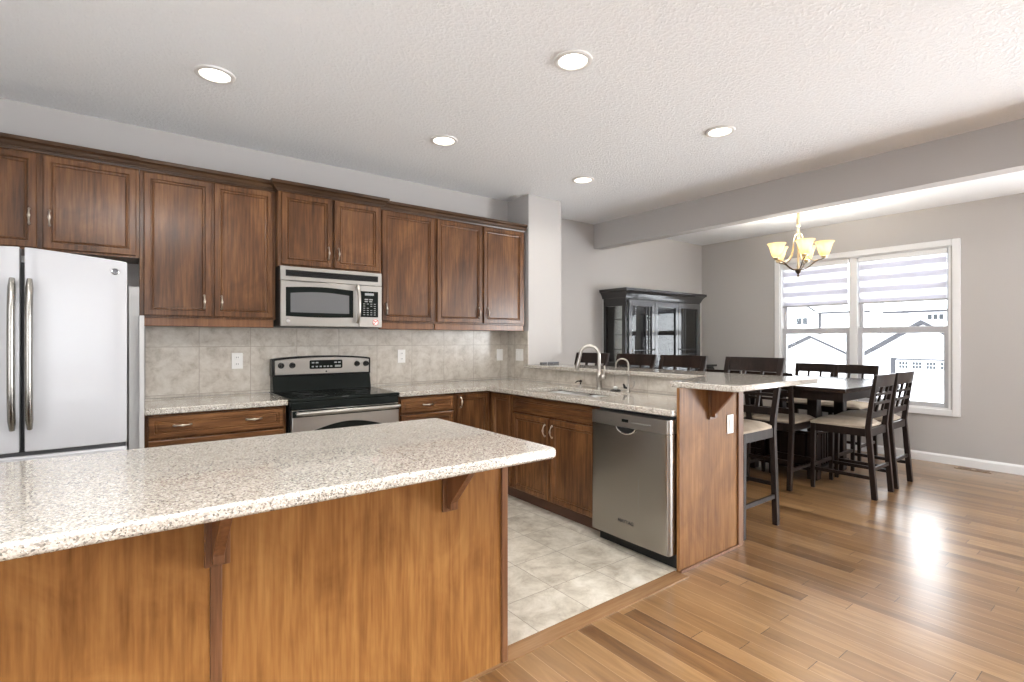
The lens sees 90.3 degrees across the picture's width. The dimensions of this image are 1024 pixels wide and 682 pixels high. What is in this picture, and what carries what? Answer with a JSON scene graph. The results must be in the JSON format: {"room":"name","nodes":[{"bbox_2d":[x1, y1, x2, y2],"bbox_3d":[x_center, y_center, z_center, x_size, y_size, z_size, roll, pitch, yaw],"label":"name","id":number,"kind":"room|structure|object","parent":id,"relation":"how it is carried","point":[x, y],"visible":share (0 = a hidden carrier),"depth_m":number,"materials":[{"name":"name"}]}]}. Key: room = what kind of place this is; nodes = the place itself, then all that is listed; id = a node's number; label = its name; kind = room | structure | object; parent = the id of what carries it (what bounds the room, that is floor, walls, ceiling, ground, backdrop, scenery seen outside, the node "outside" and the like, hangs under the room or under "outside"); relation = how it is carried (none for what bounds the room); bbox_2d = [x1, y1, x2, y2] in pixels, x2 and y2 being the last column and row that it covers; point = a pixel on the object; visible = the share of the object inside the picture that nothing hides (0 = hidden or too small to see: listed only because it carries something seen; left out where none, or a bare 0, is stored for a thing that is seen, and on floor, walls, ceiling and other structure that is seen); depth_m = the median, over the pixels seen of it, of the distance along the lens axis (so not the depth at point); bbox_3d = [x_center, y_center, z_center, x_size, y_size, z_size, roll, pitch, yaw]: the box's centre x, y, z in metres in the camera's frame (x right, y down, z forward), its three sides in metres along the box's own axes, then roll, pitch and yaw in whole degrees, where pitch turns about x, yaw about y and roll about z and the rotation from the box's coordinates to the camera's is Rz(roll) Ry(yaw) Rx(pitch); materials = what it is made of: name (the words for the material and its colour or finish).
{"room":"kitchen","nodes":[
{"label":"kitchen","id":0,"kind":"room"},
{"bbox_2d":[0,98,507,449],"bbox_3d":[-2.414,-0.058,3.672,5.680,2.735,0.350,0,0,-37],"label":"wall","id":1,"kind":"structure","parent":0,"point":[16,118],"depth_m":3.62,"materials":[{"name":"grey paint"}]},
{"bbox_2d":[0,132,139,263],"bbox_3d":[-2.748,-0.812,2.972,0.924,0.614,0.362,0,0,-37],"label":"upper cabinet","id":2,"kind":"object","parent":1,"relation":"attached to","point":[55,196],"visible":1,"depth_m":2.94,"materials":[{"name":"brown wood"}]},
{"bbox_2d":[139,157,274,327],"bbox_3d":[-2.068,-0.602,3.486,0.780,1.029,0.362,0,0,-37],"label":"upper cabinet","id":3,"kind":"object","parent":1,"relation":"attached to","point":[207,236],"visible":0.97,"depth_m":3.34,"materials":[{"name":"brown wood"}]},
{"bbox_2d":[232,353,242,368],"bbox_3d":[-2.016,0.153,3.738,0.072,0.116,0.008,0,0,-37],"label":"wall outlet","id":4,"kind":"object","parent":1,"relation":"attached to","point":[237,358],"visible":1,"depth_m":3.74,"materials":[{"name":"white plastic"}]},
{"bbox_2d":[145,327,507,398],"bbox_3d":[-1.252,0.152,4.326,3.022,0.484,0.008,0,0,-37],"label":"backsplash","id":5,"kind":"structure","parent":1,"relation":"attached to","point":[179,361],"depth_m":3.98,"materials":[{"name":"tile"}]},
{"bbox_2d":[270,178,389,273],"bbox_3d":[-1.434,-0.819,3.931,0.862,0.594,0.417,0,0,-37],"label":"upper cabinet","id":6,"kind":"object","parent":1,"relation":"attached to","point":[319,227],"visible":0.94,"depth_m":3.77,"materials":[{"name":"brown wood"}]},
{"bbox_2d":[273,265,381,328],"bbox_3d":[-1.414,-0.307,3.891,0.738,0.425,0.488,0,0,-37],"label":"microwave","id":7,"kind":"object","parent":6,"relation":"attached to","point":[305,297],"visible":1,"depth_m":3.72,"materials":[{"name":"silver metal"}]},
{"bbox_2d":[398,350,404,362],"bbox_3d":[-0.980,0.144,4.521,0.072,0.116,0.008,0,0,-37],"label":"wall outlet","id":8,"kind":"object","parent":1,"relation":"attached to","point":[401,353],"visible":1,"depth_m":4.52,"materials":[{"name":"white plastic"}]},
{"bbox_2d":[378,201,436,329],"bbox_3d":[-0.945,-0.602,4.336,0.502,1.029,0.362,0,0,-37],"label":"upper cabinet","id":9,"kind":"object","parent":1,"relation":"attached to","point":[407,230],"visible":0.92,"depth_m":4.22,"materials":[{"name":"brown wood"}]},
{"bbox_2d":[433,209,527,330],"bbox_3d":[-0.351,-0.602,4.785,0.986,1.029,0.362,0,0,-37],"label":"upper cabinet","id":10,"kind":"object","parent":1,"relation":"attached to","point":[479,261],"visible":1,"depth_m":4.63,"materials":[{"name":"brown wood"}]},
{"bbox_2d":[497,349,502,360],"bbox_3d":[-0.123,0.150,5.169,0.072,0.116,0.010,0,0,-37],"label":"wall outlet","id":11,"kind":"object","parent":1,"relation":"attached to","point":[499,351],"visible":1,"depth_m":5.16,"materials":[{"name":"white plastic"}]},
{"bbox_2d":[508,331,528,379],"bbox_3d":[0.059,0.152,5.105,0.008,0.484,0.332,0,0,-37],"label":"backsplash","id":12,"kind":"structure","parent":1,"relation":"attached to","point":[516,339],"depth_m":5.10,"materials":[{"name":"tile"}]},
{"bbox_2d":[516,349,522,360],"bbox_3d":[0.073,0.148,5.070,0.010,0.116,0.116,0,0,-37],"label":"wall outlet","id":13,"kind":"object","parent":1,"relation":"attached to","point":[519,352],"visible":1,"depth_m":5.06,"materials":[{"name":"white plastic"}]},
{"bbox_2d":[0,0,1023,245],"bbox_3d":[1.442,-1.475,1.849,9.630,0.100,7.910,0,0,-37],"label":"ceiling","id":14,"kind":"structure","parent":0,"point":[366,86],"depth_m":2.84,"materials":[{"name":"white paint"}]},
{"bbox_2d":[193,64,235,83],"bbox_3d":[-1.592,-1.419,2.729,0.196,0.012,0.196,0,0,-37],"label":"recessed light","id":15,"kind":"object","parent":14,"relation":"in","point":[211,73],"visible":1,"depth_m":2.72,"materials":[{"name":"white"}]},
{"bbox_2d":[430,135,457,145],"bbox_3d":[-0.485,-1.419,3.630,0.196,0.012,0.196,0,0,-37],"label":"recessed light","id":16,"kind":"object","parent":14,"relation":"in","point":[441,140],"visible":1,"depth_m":3.62,"materials":[{"name":"beige"}]},
{"bbox_2d":[554,49,591,71],"bbox_3d":[0.311,-1.419,2.593,0.196,0.012,0.196,0,0,-37],"label":"recessed light","id":17,"kind":"object","parent":14,"relation":"in","point":[573,59],"visible":1,"depth_m":2.58,"materials":[{"name":"beige"}]},
{"bbox_2d":[572,176,593,183],"bbox_3d":[0.630,-1.419,4.524,0.196,0.012,0.196,0,0,-37],"label":"recessed light","id":18,"kind":"object","parent":14,"relation":"in","point":[581,179],"visible":1,"depth_m":4.51,"materials":[{"name":"beige"}]},
{"bbox_2d":[705,125,735,137],"bbox_3d":[1.419,-1.419,3.474,0.196,0.012,0.196,0,0,-37],"label":"recessed light","id":19,"kind":"object","parent":14,"relation":"in","point":[722,130],"visible":1,"depth_m":3.46,"materials":[{"name":"beige"}]},
{"bbox_2d":[767,213,834,276],"bbox_3d":[2.952,-1.034,5.246,0.600,0.779,0.615,0,0,-37],"label":"chandelier","id":20,"kind":"object","parent":14,"relation":"hanging from","point":[806,247],"visible":0.94,"depth_m":5.16,"materials":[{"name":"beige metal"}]},
{"bbox_2d":[508,194,560,380],"bbox_3d":[0.125,-0.058,5.380,0.430,2.735,0.690,0,0,-37],"label":"wall pillar","id":21,"kind":"structure","parent":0,"point":[542,236],"depth_m":5.08,"materials":[{"name":"grey paint"}]},
{"bbox_2d":[561,218,701,365],"bbox_3d":[1.538,-0.058,6.786,3.520,2.735,0.150,0,0,-37],"label":"wall","id":22,"kind":"structure","parent":0,"point":[663,264],"depth_m":6.35,"materials":[{"name":"grey paint"}]},
{"bbox_2d":[470,449,1023,681],"bbox_3d":[1.442,1.348,1.849,9.630,0.084,7.910,0,0,-37],"label":"floor","id":23,"kind":"structure","parent":0,"point":[923,581],"depth_m":2.65,"materials":[{"name":"brown wood"}]},
{"bbox_2d":[0,246,126,462],"bbox_3d":[-2.566,0.429,2.728,0.806,1.751,0.893,0,0,-37],"label":"refrigerator","id":24,"kind":"object","parent":23,"relation":"on","point":[63,316],"visible":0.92,"depth_m":2.52,"materials":[{"name":"grey metal"}]},
{"bbox_2d":[129,286,143,449],"bbox_3d":[-2.319,0.502,3.142,0.070,1.614,0.609,0,0,-37],"label":"filler panel","id":25,"kind":"object","parent":23,"relation":"on","point":[136,321],"visible":0.64,"depth_m":2.91,"materials":[{"name":"grey"}]},
{"bbox_2d":[144,405,285,447],"bbox_3d":[-1.975,0.869,3.380,0.764,0.873,0.641,0,0,-37],"label":"base cabinet","id":26,"kind":"object","parent":23,"relation":"on","point":[204,426],"visible":0.31,"depth_m":3.12,"materials":[{"name":"brown wood"}]},
{"bbox_2d":[144,392,287,415],"bbox_3d":[-1.973,0.413,3.383,0.770,0.036,0.626,0,0,-37],"label":"countertop","id":27,"kind":"structure","parent":26,"relation":"on","point":[158,406],"depth_m":3.24,"materials":[{"name":"stone"}]},
{"bbox_2d":[0,467,507,681],"bbox_3d":[-1.090,0.870,1.510,2.403,0.877,0.778,0,0,-37],"label":"kitchen island","id":28,"kind":"object","parent":23,"relation":"on","point":[409,583],"visible":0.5,"depth_m":1.56,"materials":[{"name":"brown wood"}]},
{"bbox_2d":[0,418,555,561],"bbox_3d":[-1.107,0.413,1.474,2.512,0.036,0.922,0,0,-37],"label":"island countertop","id":29,"kind":"structure","parent":28,"relation":"on","point":[47,505],"depth_m":1.50,"materials":[{"name":"stone"}]},
{"bbox_2d":[269,355,400,432],"bbox_3d":[-1.320,0.702,3.808,0.772,1.157,0.722,0,0,-37],"label":"stove","id":30,"kind":"object","parent":23,"relation":"on","point":[322,392],"visible":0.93,"depth_m":3.78,"materials":[{"name":"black metal"}]},
{"bbox_2d":[269,387,398,402],"bbox_3d":[-1.344,0.403,3.839,0.772,0.024,0.635,0,0,-37],"label":"cooktop","id":31,"kind":"object","parent":30,"relation":"in","point":[306,394],"depth_m":3.73,"materials":[{"name":"black glass"}]},
{"bbox_2d":[397,393,453,421],"bbox_3d":[-0.836,0.869,4.242,0.492,0.873,0.641,0,0,-37],"label":"base cabinet","id":32,"kind":"object","parent":23,"relation":"on","point":[441,406],"visible":0.25,"depth_m":4.01,"materials":[{"name":"brown wood"}]},
{"bbox_2d":[454,391,518,498],"bbox_3d":[-0.167,0.869,4.581,0.980,0.873,0.906,0,0,-37],"label":"base cabinet","id":33,"kind":"object","parent":23,"relation":"on","point":[491,411],"visible":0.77,"depth_m":4.26,"materials":[{"name":"brown wood"}]},
{"bbox_2d":[371,379,676,416],"bbox_3d":[0.109,0.413,3.804,1.480,0.036,2.466,0,0,-37],"label":"countertop","id":34,"kind":"structure","parent":33,"relation":"on","point":[643,402],"depth_m":3.92,"materials":[{"name":"stone"}]},
{"bbox_2d":[550,391,603,396],"bbox_3d":[0.492,0.523,3.933,0.396,0.180,0.772,0,0,-37],"label":"sink","id":35,"kind":"object","parent":34,"relation":"in","point":[563,392],"visible":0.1,"depth_m":4.18,"materials":[{"name":"silver metal"}]},
{"bbox_2d":[574,344,605,388],"bbox_3d":[0.635,0.215,4.121,0.263,0.359,0.077,0,0,24],"label":"faucet","id":36,"kind":"object","parent":34,"relation":"on","point":[599,376],"visible":1,"depth_m":4.09,"materials":[{"name":"silver metal"}]},
{"bbox_2d":[610,386,620,390],"bbox_3d":[0.801,0.377,3.947,0.084,0.036,0.084,0,0,-37],"label":"stopper","id":37,"kind":"object","parent":34,"relation":"on","point":[615,388],"visible":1,"depth_m":3.94,"materials":[{"name":"silver plastic"}]},
{"bbox_2d":[615,358,634,391],"bbox_3d":[0.863,0.266,3.866,0.152,0.258,0.053,0,0,28],"label":"tap","id":38,"kind":"object","parent":34,"relation":"on","point":[628,387],"visible":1,"depth_m":3.85,"materials":[{"name":"silver metal"}]},
{"bbox_2d":[513,390,603,530],"bbox_3d":[0.521,0.869,3.933,0.663,0.873,0.955,0,0,-37],"label":"base cabinet","id":39,"kind":"object","parent":23,"relation":"on","point":[561,485],"visible":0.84,"depth_m":3.71,"materials":[{"name":"brown wood"}]},
{"bbox_2d":[462,571,688,681],"bbox_3d":[-0.996,1.307,1.378,4.874,0.006,0.090,0,0,-37],"label":"trim","id":40,"kind":"structure","parent":23,"relation":"on","point":[542,638],"depth_m":2.38,"materials":[{"name":"brown wood"}]},
{"bbox_2d":[574,352,609,365],"bbox_3d":[0.607,0.720,4.972,0.580,1.181,0.444,0,0,-37],"label":"bar chair","id":41,"kind":"object","parent":23,"relation":"on","point":[586,358],"visible":0.2,"depth_m":5.13,"materials":[{"name":"brown wood"}]},
{"bbox_2d":[592,407,676,568],"bbox_3d":[0.963,0.873,3.286,0.699,0.862,0.596,0,0,-37],"label":"dishwasher","id":42,"kind":"object","parent":23,"relation":"on","point":[634,454],"visible":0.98,"depth_m":3.04,"materials":[{"name":"grey metal"}]},
{"bbox_2d":[616,353,656,368],"bbox_3d":[0.938,0.720,4.534,0.580,1.181,0.444,0,0,-37],"label":"bar chair","id":43,"kind":"object","parent":23,"relation":"on","point":[642,360],"visible":0.2,"depth_m":4.67,"materials":[{"name":"brown wood"}]},
{"bbox_2d":[599,287,716,370],"bbox_3d":[1.953,0.342,6.677,1.830,1.924,0.495,0,0,-37],"label":"china cabinet","id":44,"kind":"object","parent":23,"relation":"on","point":[644,321],"visible":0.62,"depth_m":6.34,"materials":[{"name":"black wood"}]},
{"bbox_2d":[658,355,707,371],"bbox_3d":[1.237,0.720,4.139,0.580,1.181,0.444,0,0,-37],"label":"bar chair","id":45,"kind":"object","parent":23,"relation":"on","point":[685,361],"visible":0.24,"depth_m":4.29,"materials":[{"name":"brown wood"}]},
{"bbox_2d":[677,388,742,572],"bbox_3d":[1.252,0.790,3.005,0.667,1.038,0.184,0,0,-37],"label":"end panel","id":46,"kind":"object","parent":23,"relation":"on","point":[709,459],"visible":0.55,"depth_m":3.02,"materials":[{"name":"brown wood"}]},
{"bbox_2d":[727,414,732,433],"bbox_3d":[1.360,0.523,3.172,0.070,0.116,0.010,0,0,-37],"label":"wall outlet","id":47,"kind":"object","parent":46,"relation":"attached to","point":[729,417],"visible":1,"depth_m":3.16,"materials":[{"name":"white plastic"}]},
{"bbox_2d":[697,368,764,471],"bbox_3d":[2.194,0.798,5.088,0.546,1.024,0.444,0,0,-37],"label":"dining chair","id":48,"kind":"object","parent":23,"relation":"on","point":[762,450],"visible":0.19,"depth_m":5.06,"materials":[{"name":"brown wood"}]},
{"bbox_2d":[724,356,784,540],"bbox_3d":[1.605,0.720,3.652,0.580,1.181,0.444,0,0,-37],"label":"bar chair","id":49,"kind":"object","parent":23,"relation":"on","point":[753,430],"visible":0.54,"depth_m":3.59,"materials":[{"name":"brown wood"}]},
{"bbox_2d":[743,419,771,433],"bbox_3d":[1.537,0.589,3.601,0.410,0.052,0.416,0,0,-37],"label":"seat cushion","id":50,"kind":"object","parent":49,"relation":"on","point":[749,426],"depth_m":3.47,"materials":[{"name":"beige fabric"}]},
{"bbox_2d":[744,371,815,490],"bbox_3d":[2.474,0.798,4.718,0.546,1.024,0.444,0,0,-37],"label":"dining chair","id":51,"kind":"object","parent":23,"relation":"on","point":[790,421],"visible":0.48,"depth_m":4.54,"materials":[{"name":"brown wood"}]},
{"bbox_2d":[752,413,814,423],"bbox_3d":[2.521,0.709,4.752,0.430,0.052,0.416,0,0,-37],"label":"seat cushion","id":52,"kind":"object","parent":51,"relation":"on","point":[799,418],"depth_m":4.63,"materials":[{"name":"beige fabric"}]},
{"bbox_2d":[786,363,834,414],"bbox_3d":[3.511,0.798,6.085,0.546,1.024,0.444,0,0,-37],"label":"dining chair","id":53,"kind":"object","parent":23,"relation":"on","point":[799,403],"visible":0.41,"depth_m":6.16,"materials":[{"name":"brown wood"}]},
{"bbox_2d":[786,397,825,403],"bbox_3d":[3.465,0.709,6.050,0.430,0.052,0.416,0,0,-37],"label":"seat cushion","id":54,"kind":"object","parent":53,"relation":"on","point":[796,400],"depth_m":5.91,"materials":[{"name":"beige fabric"}]},
{"bbox_2d":[750,375,900,480],"bbox_3d":[2.892,0.858,5.203,1.450,0.905,1.430,0,0,-37],"label":"dining table","id":55,"kind":"object","parent":23,"relation":"on","point":[840,390],"visible":0.43,"depth_m":4.80,"materials":[{"name":"brown wood"}]},
{"bbox_2d":[795,429,827,434],"bbox_3d":[2.904,0.869,5.212,0.720,0.021,0.710,0,0,-37],"label":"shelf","id":56,"kind":"object","parent":55,"relation":"attached to","point":[805,431],"depth_m":4.82,"materials":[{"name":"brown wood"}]},
{"bbox_2d":[821,364,878,460],"bbox_3d":[3.767,0.798,5.714,0.546,1.024,0.444,0,0,-37],"label":"dining chair","id":57,"kind":"object","parent":23,"relation":"on","point":[827,406],"visible":0.32,"depth_m":5.68,"materials":[{"name":"brown wood"}]},
{"bbox_2d":[821,401,867,408],"bbox_3d":[3.721,0.709,5.679,0.430,0.052,0.416,0,0,-37],"label":"seat cushion","id":58,"kind":"object","parent":57,"relation":"on","point":[827,404],"depth_m":5.57,"materials":[{"name":"beige fabric"}]},
{"bbox_2d":[810,373,895,500],"bbox_3d":[2.987,0.798,4.464,0.444,1.024,0.546,0,0,-37],"label":"dining chair","id":59,"kind":"object","parent":23,"relation":"on","point":[868,427],"visible":1,"depth_m":4.37,"materials":[{"name":"brown wood"}]},
{"bbox_2d":[810,415,880,428],"bbox_3d":[2.952,0.709,4.511,0.416,0.052,0.430,0,0,-37],"label":"seat cushion","id":60,"kind":"object","parent":59,"relation":"on","point":[829,421],"depth_m":4.41,"materials":[{"name":"beige fabric"}]},
{"bbox_2d":[834,371,914,488],"bbox_3d":[3.402,0.798,4.785,0.444,1.024,0.546,0,0,-37],"label":"dining chair","id":61,"kind":"object","parent":23,"relation":"on","point":[895,421],"visible":0.8,"depth_m":4.71,"materials":[{"name":"brown wood"}]},
{"bbox_2d":[836,410,900,421],"bbox_3d":[3.367,0.709,4.831,0.416,0.052,0.430,0,0,-37],"label":"seat cushion","id":62,"kind":"object","parent":61,"relation":"on","point":[857,413],"depth_m":4.77,"materials":[{"name":"beige fabric"}]},
{"bbox_2d":[954,466,992,473],"bbox_3d":[4.645,1.307,5.131,0.090,0.006,0.280,0,0,-37],"label":"floor vent","id":63,"kind":"object","parent":23,"relation":"in","point":[958,467],"visible":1,"depth_m":5.13,"materials":[{"name":"beige metal"}]},
{"bbox_2d":[594,118,1023,249],"bbox_3d":[3.360,-1.274,3.300,0.140,0.301,7.610,0,0,-37],"label":"beam","id":64,"kind":"structure","parent":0,"point":[995,150],"depth_m":4.12,"materials":[{"name":"grey paint"}]},
{"bbox_2d":[702,193,1023,464],"bbox_3d":[5.222,-0.058,4.708,0.150,2.735,7.610,0,0,-37],"label":"wall","id":65,"kind":"structure","parent":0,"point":[738,275],"depth_m":5.29,"materials":[{"name":"grey paint"}]},
{"bbox_2d":[782,259,848,308],"bbox_3d":[3.830,-0.686,6.460,0.032,0.587,0.776,0,0,-37],"label":"zebra blind","id":66,"kind":"object","parent":65,"relation":"attached to","point":[825,283],"visible":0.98,"depth_m":6.43,"materials":[{"name":"white fabric"}]},
{"bbox_2d":[774,238,960,416],"bbox_3d":[4.148,-0.129,6.104,0.160,1.867,1.908,0,0,-37],"label":"window","id":67,"kind":"structure","parent":65,"relation":"attached to","point":[855,332],"depth_m":5.75,"materials":[{"name":"white paint"}]},
{"bbox_2d":[858,248,947,304],"bbox_3d":[4.376,-0.686,5.739,0.032,0.587,0.825,0,0,-37],"label":"zebra blind","id":68,"kind":"object","parent":65,"relation":"attached to","point":[914,276],"visible":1,"depth_m":5.71,"materials":[{"name":"white fabric"}]},
{"bbox_2d":[847,443,1023,474],"bbox_3d":[4.437,1.262,5.610,0.014,0.095,5.196,0,0,-37],"label":"baseboard","id":69,"kind":"structure","parent":65,"relation":"attached to","point":[920,455],"depth_m":5.30,"materials":[{"name":"white paint"}]},
{"bbox_3d":[0.812,0.790,4.128,0.015,1.040,2.135,0,0,-37],"label":"wall","id":70,"kind":"structure","parent":0,"visible":0},
{"bbox_2d":[528,368,681,394],"bbox_3d":[0.803,0.332,4.121,0.008,0.124,2.135,0,0,-37],"label":"trim","id":71,"kind":"structure","parent":70,"relation":"attached to","point":[660,385],"depth_m":4.13,"materials":[{"name":"tile"}]},
{"bbox_2d":[524,364,817,391],"bbox_3d":[0.790,0.253,3.891,0.970,0.032,2.483,0,0,-37],"label":"countertop","id":72,"kind":"structure","parent":70,"relation":"on","point":[716,381],"depth_m":3.22,"materials":[{"name":"stone"}]},
{"bbox_2d":[540,362,558,363],"bbox_3d":[0.370,0.227,5.032,0.230,0.020,0.031,0,0,-37],"label":"remote control","id":73,"kind":"object","parent":72,"relation":"on","point":[540,362],"visible":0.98,"depth_m":5.01,"materials":[{"name":"grey plastic"}]},
{"label":"outside","id":74,"kind":"structure","parent":0,"visible":0},
{"bbox_3d":[10.456,3.010,11.042,90.000,0.200,85.000,0,0,-37],"label":"ground","id":75,"kind":"structure","parent":74,"visible":0},
{"bbox_2d":[788,335,880,378],"bbox_3d":[15.557,1.340,24.141,6.660,3.140,3.400,0,0,-37],"label":"shed","id":76,"kind":"object","parent":75,"relation":"on","point":[823,349],"visible":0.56,"depth_m":22.38,"materials":[{"name":"beige plastic"}]},
{"bbox_2d":[788,277,880,344],"bbox_3d":[21.635,-0.490,36.047,8.000,6.800,9.600,0,0,-37],"label":"neighbor house","id":77,"kind":"structure","parent":75,"relation":"on","point":[837,316],"depth_m":32.19,"materials":[{"name":"beige plastic"}]},
{"bbox_2d":[864,319,946,402],"bbox_3d":[14.751,1.150,16.917,6.560,3.520,3.390,0,0,-37],"label":"garage","id":78,"kind":"structure","parent":75,"relation":"on","point":[921,353],"depth_m":15.31,"materials":[{"name":"white plastic"}]},
{"bbox_2d":[881,300,946,340],"bbox_3d":[28.397,-0.490,27.024,8.100,6.800,12.850,0,0,-37],"label":"neighbor house","id":79,"kind":"structure","parent":75,"relation":"on","point":[907,313],"depth_m":28.77,"materials":[{"name":"white plastic"}]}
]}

